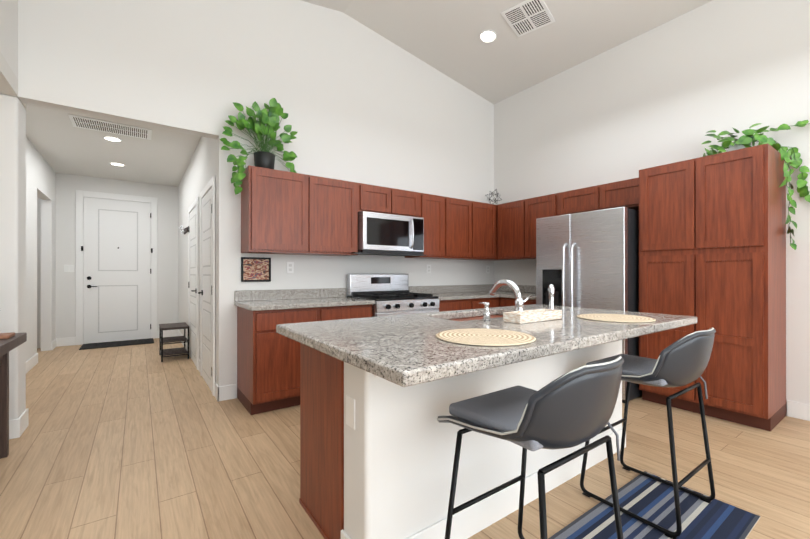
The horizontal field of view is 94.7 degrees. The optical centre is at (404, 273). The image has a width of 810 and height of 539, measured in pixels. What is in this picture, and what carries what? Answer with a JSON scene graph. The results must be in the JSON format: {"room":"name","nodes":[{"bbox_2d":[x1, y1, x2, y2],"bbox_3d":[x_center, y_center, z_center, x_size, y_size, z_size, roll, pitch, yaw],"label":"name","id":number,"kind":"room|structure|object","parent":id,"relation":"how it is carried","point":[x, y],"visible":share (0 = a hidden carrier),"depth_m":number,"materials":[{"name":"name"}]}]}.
{"room":"kitchen","nodes":[
{"label":"kitchen","id":0,"kind":"room"},
{"bbox_2d":[0,0,17,78],"bbox_3d":[-0.446,-2.009,-0.691,0.120,1.230,8.200,0,0,-36],"label":"wall","id":1,"kind":"structure","parent":0,"point":[9,30],"depth_m":2.50,"materials":[{"name":"white paint"}]},
{"bbox_2d":[0,52,26,108],"bbox_3d":[-2.740,-1.335,-2.177,5.580,0.120,8.450,0,0,-36],"label":"ceiling","id":2,"kind":"structure","parent":0,"point":[8,82],"depth_m":2.52,"materials":[{"name":"white paint"}]},
{"bbox_2d":[26,137,57,360],"bbox_3d":[-4.477,-0.219,4.294,0.120,2.800,4.100,0,0,-36],"label":"wall","id":3,"kind":"structure","parent":0,"point":[50,251],"depth_m":5.65,"materials":[{"name":"white paint"}]},
{"bbox_2d":[26,353,37,372],"bbox_3d":[-4.031,1.113,3.782,0.013,0.135,2.750,0,0,-36],"label":"baseboard","id":4,"kind":"structure","parent":3,"relation":"attached to","point":[30,363],"depth_m":4.59,"materials":[{"name":"white wood"}]},
{"bbox_2d":[51,338,56,349],"bbox_3d":[-5.508,1.114,5.849,0.013,0.135,0.330,0,0,-36],"label":"baseboard","id":5,"kind":"structure","parent":3,"relation":"attached to","point":[54,343],"depth_m":5.82,"materials":[{"name":"white wood"}]},
{"bbox_2d":[26,104,200,186],"bbox_3d":[-4.258,-1.669,4.445,3.210,0.100,4.350,0,0,-36],"label":"ceiling","id":6,"kind":"structure","parent":0,"point":[59,141],"depth_m":4.88,"materials":[{"name":"white paint"}]},
{"bbox_2d":[68,114,151,139],"bbox_3d":[-3.247,-1.614,4.148,0.710,0.010,0.390,0,0,-36],"label":"ceiling vent","id":7,"kind":"object","parent":6,"relation":"in","point":[107,126],"visible":1,"depth_m":4.12,"materials":[{"name":"white metal"}]},
{"bbox_2d":[102,136,122,141],"bbox_3d":[-3.520,-1.615,4.487,0.192,0.007,0.192,0,0,-36],"label":"recessed light","id":8,"kind":"object","parent":6,"relation":"in","point":[112,138],"visible":0.98,"depth_m":4.47,"materials":[{"name":"white plastic"}]},
{"bbox_2d":[109,162,125,165],"bbox_3d":[-4.265,-1.614,5.529,0.192,0.007,0.192,0,0,-36],"label":"recessed light","id":9,"kind":"object","parent":6,"relation":"in","point":[116,164],"visible":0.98,"depth_m":5.52,"materials":[{"name":"white plastic"}]},
{"bbox_2d":[58,173,177,343],"bbox_3d":[-4.976,-0.218,6.531,1.650,2.800,0.120,0,0,-36],"label":"wall","id":10,"kind":"structure","parent":0,"point":[167,196],"depth_m":6.42,"materials":[{"name":"white paint"}]},
{"bbox_2d":[57,337,75,346],"bbox_3d":[-5.478,1.115,6.089,0.340,0.135,0.013,0,0,-36],"label":"baseboard","id":11,"kind":"structure","parent":10,"relation":"attached to","point":[68,341],"depth_m":6.06,"materials":[{"name":"white wood"}]},
{"bbox_2d":[64,265,74,271],"bbox_3d":[-5.483,-0.078,6.088,0.130,0.120,0.008,0,0,-36],"label":"switch plate","id":12,"kind":"object","parent":10,"relation":"attached to","point":[69,268],"visible":1,"depth_m":6.09,"materials":[{"name":"white plastic"}]},
{"bbox_2d":[76,190,156,344],"bbox_3d":[-4.946,-0.094,6.436,1.117,2.552,0.061,0,0,-36],"label":"front door","id":13,"kind":"structure","parent":10,"relation":"in","point":[120,270],"depth_m":6.43,"materials":[{"name":"white wood"}]},
{"bbox_2d":[157,329,176,337],"bbox_3d":[-4.400,1.115,6.859,0.330,0.135,0.013,0,0,-36],"label":"baseboard","id":14,"kind":"structure","parent":10,"relation":"attached to","point":[166,333],"depth_m":6.88,"materials":[{"name":"white wood"}]},
{"bbox_2d":[178,137,216,382],"bbox_3d":[-3.002,-0.219,5.342,0.120,2.800,4.350,0,0,-36],"label":"wall","id":15,"kind":"structure","parent":0,"point":[202,166],"depth_m":5.05,"materials":[{"name":"white paint"}]},
{"bbox_2d":[177,329,187,350],"bbox_3d":[-3.690,1.115,6.189,0.013,0.135,1.930,0,0,-36],"label":"baseboard","id":16,"kind":"structure","parent":15,"relation":"attached to","point":[178,332],"depth_m":6.27,"materials":[{"name":"white wood"}]},
{"bbox_2d":[179,225,187,233],"bbox_3d":[-3.397,-0.669,5.712,0.086,0.101,0.450,0,0,-36],"label":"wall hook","id":17,"kind":"object","parent":15,"relation":"attached to","point":[185,231],"visible":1,"depth_m":5.67,"materials":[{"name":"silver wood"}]},
{"bbox_2d":[188,197,198,369],"bbox_3d":[-2.843,0.123,4.958,0.061,2.117,1.030,0,0,-36],"label":"closet door","id":18,"kind":"structure","parent":15,"relation":"in","point":[193,266],"depth_m":4.88,"materials":[{"name":"white wood"}]},
{"bbox_2d":[198,176,214,395],"bbox_3d":[-2.122,0.122,3.949,0.061,2.117,0.930,0,0,-36],"label":"closet door","id":19,"kind":"structure","parent":15,"relation":"in","point":[207,284],"depth_m":3.89,"materials":[{"name":"white wood"}]},
{"bbox_2d":[0,0,493,419],"bbox_3d":[-3.013,-0.871,2.667,10.770,4.100,0.250,0,0,-36],"label":"wall","id":20,"kind":"structure","parent":0,"point":[359,102],"depth_m":3.59,"materials":[{"name":"white paint"}]},
{"bbox_2d":[9,416,22,438],"bbox_3d":[-4.962,1.111,1.113,5.393,0.135,0.016,0,0,-36],"label":"baseboard","id":21,"kind":"structure","parent":20,"relation":"attached to","point":[20,424],"depth_m":2.66,"materials":[{"name":"white wood"}]},
{"bbox_2d":[241,257,270,281],"bbox_3d":[-1.443,-0.036,3.617,0.274,0.236,0.023,0,0,-36],"label":"picture frame","id":22,"kind":"object","parent":20,"relation":"attached to","point":[255,269],"visible":0.98,"depth_m":3.61,"materials":[{"name":"black metal"}]},
{"bbox_2d":[241,165,316,254],"bbox_3d":[-1.218,-0.573,3.590,0.609,0.762,0.328,0,0,-36],"label":"upper cabinet","id":23,"kind":"object","parent":20,"relation":"attached to","point":[287,212],"depth_m":3.45,"materials":[{"name":"brown wood"}]},
{"bbox_2d":[220,98,296,194],"bbox_3d":[-1.317,-1.179,3.472,0.727,0.961,0.336,0,0,-36],"label":"pothos","id":24,"kind":"object","parent":23,"relation":"on","point":[270,119],"visible":0.96,"depth_m":3.45,"materials":[{"name":"green plant"}]},
{"bbox_2d":[287,262,293,272],"bbox_3d":[-1.176,-0.057,3.819,0.072,0.115,0.008,0,0,-36],"label":"electrical outlet plate","id":25,"kind":"object","parent":20,"relation":"attached to","point":[290,267],"depth_m":3.82,"materials":[{"name":"white plastic"}]},
{"bbox_2d":[317,176,360,255],"bbox_3d":[-0.827,-0.573,3.868,0.610,0.762,0.328,0,0,-36],"label":"upper cabinet","id":26,"kind":"object","parent":20,"relation":"attached to","point":[338,201],"depth_m":3.78,"materials":[{"name":"brown wood"}]},
{"bbox_2d":[234,284,493,299],"bbox_3d":[-0.127,0.216,4.559,3.628,0.102,0.021,0,0,-36],"label":"backsplash","id":27,"kind":"structure","parent":20,"relation":"attached to","point":[282,294],"depth_m":3.94,"materials":[{"name":"grey stone"}]},
{"bbox_2d":[361,183,396,214],"bbox_3d":[-0.385,-0.802,4.185,0.477,0.304,0.328,0,0,-36],"label":"upper cabinet","id":28,"kind":"object","parent":20,"relation":"attached to","point":[378,199],"depth_m":4.06,"materials":[{"name":"brown wood"}]},
{"bbox_2d":[351,211,425,255],"bbox_3d":[-0.253,-0.423,4.202,0.916,0.442,0.455,0,0,-36],"label":"microwave","id":29,"kind":"object","parent":28,"relation":"attached to","point":[388,234],"visible":0.98,"depth_m":4.05,"materials":[{"name":"silver metal"}]},
{"bbox_2d":[397,189,420,216],"bbox_3d":[-0.103,-0.801,4.386,0.477,0.304,0.328,0,0,-36],"label":"upper cabinet","id":30,"kind":"object","parent":20,"relation":"attached to","point":[408,202],"depth_m":4.30,"materials":[{"name":"brown wood"}]},
{"bbox_2d":[405,193,444,258],"bbox_3d":[0.246,-0.572,4.635,0.380,0.762,0.328,0,0,-36],"label":"upper cabinet","id":31,"kind":"object","parent":20,"relation":"attached to","point":[432,206],"depth_m":4.52,"materials":[{"name":"brown wood"}]},
{"bbox_2d":[427,265,430,272],"bbox_3d":[0.313,-0.057,4.883,0.072,0.115,0.008,0,0,-36],"label":"electrical outlet plate","id":32,"kind":"object","parent":20,"relation":"attached to","point":[428,266],"depth_m":4.88,"materials":[{"name":"white plastic"}]},
{"bbox_2d":[445,197,476,259],"bbox_3d":[0.620,-0.572,4.903,0.540,0.762,0.328,0,0,-36],"label":"upper cabinet","id":33,"kind":"object","parent":20,"relation":"attached to","point":[460,214],"depth_m":4.78,"materials":[{"name":"brown wood"}]},
{"bbox_2d":[477,202,492,260],"bbox_3d":[0.953,-0.572,5.141,0.540,0.762,0.328,0,0,-36],"label":"upper cabinet","id":34,"kind":"object","parent":20,"relation":"attached to","point":[484,210],"depth_m":5.04,"materials":[{"name":"brown wood"}]},
{"bbox_2d":[485,189,501,203],"bbox_3d":[1.262,-1.080,5.311,0.223,0.238,0.216,0,0,-36],"label":"star ornament","id":35,"kind":"object","parent":34,"relation":"on","point":[490,200],"visible":0.96,"depth_m":5.30,"materials":[{"name":"silver metal"}]},
{"bbox_2d":[0,338,809,538],"bbox_3d":[-1.841,1.228,1.137,10.900,0.100,12.800,0,0,-36],"label":"floor","id":36,"kind":"structure","parent":0,"point":[142,441],"depth_m":2.31,"materials":[{"name":"brown wood"}]},
{"bbox_2d":[0,333,26,458],"bbox_3d":[-2.431,0.786,1.877,0.560,0.785,1.090,0,0,-36],"label":"console table","id":37,"kind":"object","parent":36,"relation":"on","point":[11,343],"visible":1,"depth_m":2.38,"materials":[{"name":"brown wood"}]},
{"bbox_2d":[0,332,14,338],"bbox_3d":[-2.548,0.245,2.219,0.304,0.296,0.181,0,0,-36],"label":"tray","id":38,"kind":"object","parent":37,"relation":"on","point":[6,335],"visible":1,"depth_m":2.26,"materials":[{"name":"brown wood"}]},
{"bbox_2d":[79,338,153,349],"bbox_3d":[-4.773,1.175,6.220,0.960,0.015,0.520,0,0,-36],"label":"door mat","id":39,"kind":"object","parent":36,"relation":"on","point":[116,343],"visible":1,"depth_m":6.20,"materials":[{"name":"black rubber"}]},
{"bbox_2d":[159,322,189,361],"bbox_3d":[-3.255,0.956,5.253,0.329,0.450,0.524,0,0,-36],"label":"shelf","id":40,"kind":"object","parent":36,"relation":"on","point":[171,352],"visible":1,"depth_m":5.14,"materials":[{"name":"black metal"}]},
{"bbox_2d":[237,308,321,414],"bbox_3d":[-1.180,0.743,3.437,0.560,0.874,0.620,0,0,-36],"label":"base cabinet","id":41,"kind":"object","parent":36,"relation":"on","point":[268,368],"depth_m":3.16,"materials":[{"name":"brown wood"}]},
{"bbox_2d":[234,296,373,311],"bbox_3d":[-0.949,0.285,3.583,1.154,0.038,0.652,0,0,-36],"label":"countertop","id":42,"kind":"structure","parent":41,"relation":"on","point":[323,301],"depth_m":3.38,"materials":[{"name":"grey stone"}]},
{"bbox_2d":[322,304,371,320],"bbox_3d":[-0.722,0.743,3.765,0.567,0.874,0.620,0,0,-36],"label":"base cabinet","id":43,"kind":"object","parent":36,"relation":"on","point":[355,310],"depth_m":3.52,"materials":[{"name":"brown wood"}]},
{"bbox_2d":[347,274,438,316],"bbox_3d":[-0.116,0.593,4.112,0.809,1.175,0.707,0,0,-36],"label":"range","id":44,"kind":"object","parent":36,"relation":"on","point":[390,294],"visible":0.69,"depth_m":4.09,"materials":[{"name":"silver metal"}]},
{"bbox_2d":[438,300,473,311],"bbox_3d":[0.395,0.744,4.563,0.538,0.874,0.620,0,0,-36],"label":"base cabinet","id":45,"kind":"object","parent":36,"relation":"on","point":[444,305],"depth_m":4.32,"materials":[{"name":"brown wood"}]},
{"bbox_2d":[418,292,501,299],"bbox_3d":[0.858,0.286,4.875,1.658,0.038,0.652,0,0,-36],"label":"countertop","id":46,"kind":"structure","parent":45,"relation":"on","point":[442,295],"depth_m":4.62,"materials":[{"name":"grey stone"}]},
{"bbox_2d":[299,335,641,538],"bbox_3d":[0.542,0.741,2.125,2.020,0.876,0.956,0,0,-36],"label":"kitchen island","id":47,"kind":"object","parent":36,"relation":"on","point":[379,395],"depth_m":1.60,"materials":[{"name":"brown"}]},
{"bbox_2d":[276,315,579,390],"bbox_3d":[0.016,0.281,1.679,0.850,0.044,1.120,0,0,-36],"label":"island countertop","id":48,"kind":"structure","parent":47,"relation":"on","point":[404,351],"depth_m":1.37,"materials":[{"name":"grey stone"}]},
{"bbox_2d":[436,328,535,345],"bbox_3d":[0.320,0.254,1.503,0.394,0.007,0.394,0,0,-36],"label":"placemat","id":49,"kind":"object","parent":48,"relation":"on","point":[483,337],"visible":1,"depth_m":1.45,"materials":[{"name":"beige wicker"}]},
{"bbox_2d":[416,307,655,350],"bbox_3d":[0.647,0.281,2.129,0.700,0.044,1.120,0,0,-36],"label":"island countertop","id":50,"kind":"structure","parent":47,"relation":"on","point":[591,333],"depth_m":1.81,"materials":[{"name":"grey stone"}]},
{"bbox_2d":[448,311,499,318],"bbox_3d":[0.482,0.385,2.359,0.720,0.188,0.365,0,0,-36],"label":"sink","id":51,"kind":"object","parent":50,"relation":"in","point":[494,313],"depth_m":2.52,"materials":[{"name":"silver metal"}]},
{"bbox_2d":[480,303,491,322],"bbox_3d":[0.433,0.208,2.032,0.040,0.101,0.070,0,0,-36],"label":"soap dispenser","id":52,"kind":"object","parent":50,"relation":"on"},
{"bbox_2d":[488,279,530,310],"bbox_3d":[0.638,0.148,2.280,0.125,0.222,0.260,0,0,-36],"label":"faucet","id":53,"kind":"object","parent":50,"relation":"on","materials":[{"name":"silver metal"}]},
{"bbox_2d":[503,309,561,323],"bbox_3d":[0.704,0.233,2.041,0.370,0.050,0.110,0,0,-36],"label":"marble tray","id":54,"kind":"object","parent":50,"relation":"on","point":[527,316],"visible":1,"depth_m":1.98,"materials":[{"name":"beige stone"}]},
{"bbox_2d":[544,284,555,308],"bbox_3d":[0.930,0.164,2.369,0.044,0.190,0.042,0,0,-36],"label":"faucet","id":55,"kind":"object","parent":50,"relation":"on","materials":[{"name":"silver metal"}]},
{"bbox_2d":[577,314,655,322],"bbox_3d":[1.199,0.254,2.131,0.394,0.007,0.394,0,0,-36],"label":"placemat","id":56,"kind":"object","parent":50,"relation":"on","point":[620,318],"visible":1,"depth_m":2.06,"materials":[{"name":"beige wicker"}]},
{"bbox_2d":[496,304,696,331],"bbox_3d":[1.180,0.281,2.510,0.610,0.044,1.120,0,0,-36],"label":"island countertop","id":57,"kind":"structure","parent":47,"relation":"on","point":[663,322],"depth_m":2.34,"materials":[{"name":"grey stone"}]},
{"bbox_2d":[474,296,497,308],"bbox_3d":[0.825,0.744,4.870,0.520,0.874,0.620,0,0,-36],"label":"base cabinet","id":58,"kind":"object","parent":36,"relation":"on","point":[493,303],"depth_m":4.63,"materials":[{"name":"brown wood"}]},
{"bbox_2d":[498,296,535,306],"bbox_3d":[1.609,0.744,4.664,0.676,0.874,0.667,0,0,-36],"label":"base cabinet","id":59,"kind":"object","parent":36,"relation":"on","point":[503,301],"depth_m":4.62,"materials":[{"name":"brown wood"}]},
{"bbox_2d":[502,292,535,299],"bbox_3d":[1.636,0.286,4.651,0.653,0.038,0.617,0,0,-36],"label":"countertop","id":60,"kind":"structure","parent":59,"relation":"on","point":[533,294],"depth_m":4.68,"materials":[{"name":"grey stone"}]},
{"bbox_2d":[536,207,641,402],"bbox_3d":[1.994,0.289,3.934,0.849,1.782,0.920,0,0,-36],"label":"fridge","id":61,"kind":"object","parent":36,"relation":"on","point":[589,259],"visible":0.58,"depth_m":3.58,"materials":[{"name":"grey metal"}]},
{"bbox_2d":[548,471,759,538],"bbox_3d":[0.918,1.175,1.539,1.595,0.008,0.505,0,0,-36],"label":"rug","id":62,"kind":"object","parent":36,"relation":"on","point":[647,498],"visible":0.97,"depth_m":1.79,"materials":[{"name":"blue fabric"}]},
{"bbox_2d":[437,356,623,538],"bbox_3d":[0.461,0.715,1.297,0.485,0.910,0.512,0,0,-36],"label":"stool","id":63,"kind":"object","parent":62,"relation":"on","point":[573,408],"visible":1,"depth_m":1.10,"materials":[{"name":"grey leather"}]},
{"bbox_2d":[580,327,715,538],"bbox_3d":[1.268,0.715,1.923,0.485,0.910,0.512,0,0,-36],"label":"stool","id":64,"kind":"object","parent":62,"relation":"on","point":[684,360],"visible":0.85,"depth_m":1.73,"materials":[{"name":"grey leather"}]},
{"bbox_2d":[639,143,785,430],"bbox_3d":[2.649,0.113,3.260,0.619,2.134,0.870,0,0,-36],"label":"pantry","id":65,"kind":"object","parent":36,"relation":"on","point":[712,240],"visible":0.92,"depth_m":2.96,"materials":[{"name":"brown wood"}]},
{"bbox_2d":[702,120,809,249],"bbox_3d":[2.939,-0.722,2.904,0.564,1.076,1.045,0,0,-36],"label":"pothos","id":66,"kind":"object","parent":65,"relation":"on","point":[746,139],"visible":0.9,"depth_m":3.00,"materials":[{"name":"green plant"}]},
{"bbox_2d":[301,0,711,103],"bbox_3d":[1.666,-2.769,0.912,5.460,0.507,8.350,0,0,-36],"label":"ceiling","id":67,"kind":"structure","parent":0,"point":[442,36],"depth_m":4.20,"materials":[{"name":"white paint"}]},
{"bbox_2d":[479,30,496,42],"bbox_3d":[0.951,-2.710,4.267,0.204,0.035,0.206,0,0,-36],"label":"recessed light","id":68,"kind":"object","parent":67,"relation":"in","point":[487,36],"visible":1,"depth_m":4.26,"materials":[{"name":"white plastic"}]},
{"bbox_2d":[501,0,554,36],"bbox_3d":[1.295,-2.696,3.923,0.422,0.083,0.416,0,0,43],"label":"ceiling vent","id":69,"kind":"object","parent":67,"relation":"in","point":[524,17],"visible":1,"depth_m":3.91,"materials":[{"name":"white metal"}]},
{"bbox_2d":[494,0,809,415],"bbox_3d":[3.741,-0.721,2.375,0.120,3.800,8.320,0,0,-36],"label":"wall","id":70,"kind":"structure","parent":0,"point":[674,90],"depth_m":3.72,"materials":[{"name":"white paint"}]},
{"bbox_2d":[493,199,528,260],"bbox_3d":[1.514,-0.572,5.031,0.405,0.762,0.543,0,0,-36],"label":"upper cabinet","id":71,"kind":"object","parent":70,"relation":"attached to","point":[510,219],"depth_m":4.96,"materials":[{"name":"brown wood"}]},
{"bbox_2d":[496,285,535,291],"bbox_3d":[1.709,0.216,5.091,0.022,0.102,1.248,0,0,-36],"label":"backsplash","id":72,"kind":"structure","parent":70,"relation":"attached to","point":[523,288],"depth_m":5.18,"materials":[{"name":"grey stone"}]},
{"bbox_2d":[529,193,556,258],"bbox_3d":[1.780,-0.572,4.726,0.328,0.762,0.524,0,0,-36],"label":"upper cabinet","id":73,"kind":"object","parent":70,"relation":"attached to","point":[542,206],"depth_m":4.65,"materials":[{"name":"brown wood"}]},
{"bbox_2d":[557,187,592,215],"bbox_3d":[2.096,-0.812,4.284,0.328,0.284,0.563,0,0,-36],"label":"upper cabinet","id":74,"kind":"object","parent":70,"relation":"attached to","point":[578,200],"depth_m":4.25,"materials":[{"name":"brown wood"}]},
{"bbox_2d":[589,177,638,210],"bbox_3d":[2.348,-0.812,3.932,0.328,0.284,0.562,0,0,-36],"label":"upper cabinet","id":75,"kind":"object","parent":70,"relation":"attached to","point":[625,193],"depth_m":3.87,"materials":[{"name":"brown wood"}]},
{"bbox_2d":[787,400,809,420],"bbox_3d":[4.572,1.110,1.096,0.013,0.135,4.875,0,0,-36],"label":"baseboard","id":76,"kind":"structure","parent":70,"relation":"attached to","point":[795,409],"depth_m":3.02,"materials":[{"name":"white wood"}]}
]}

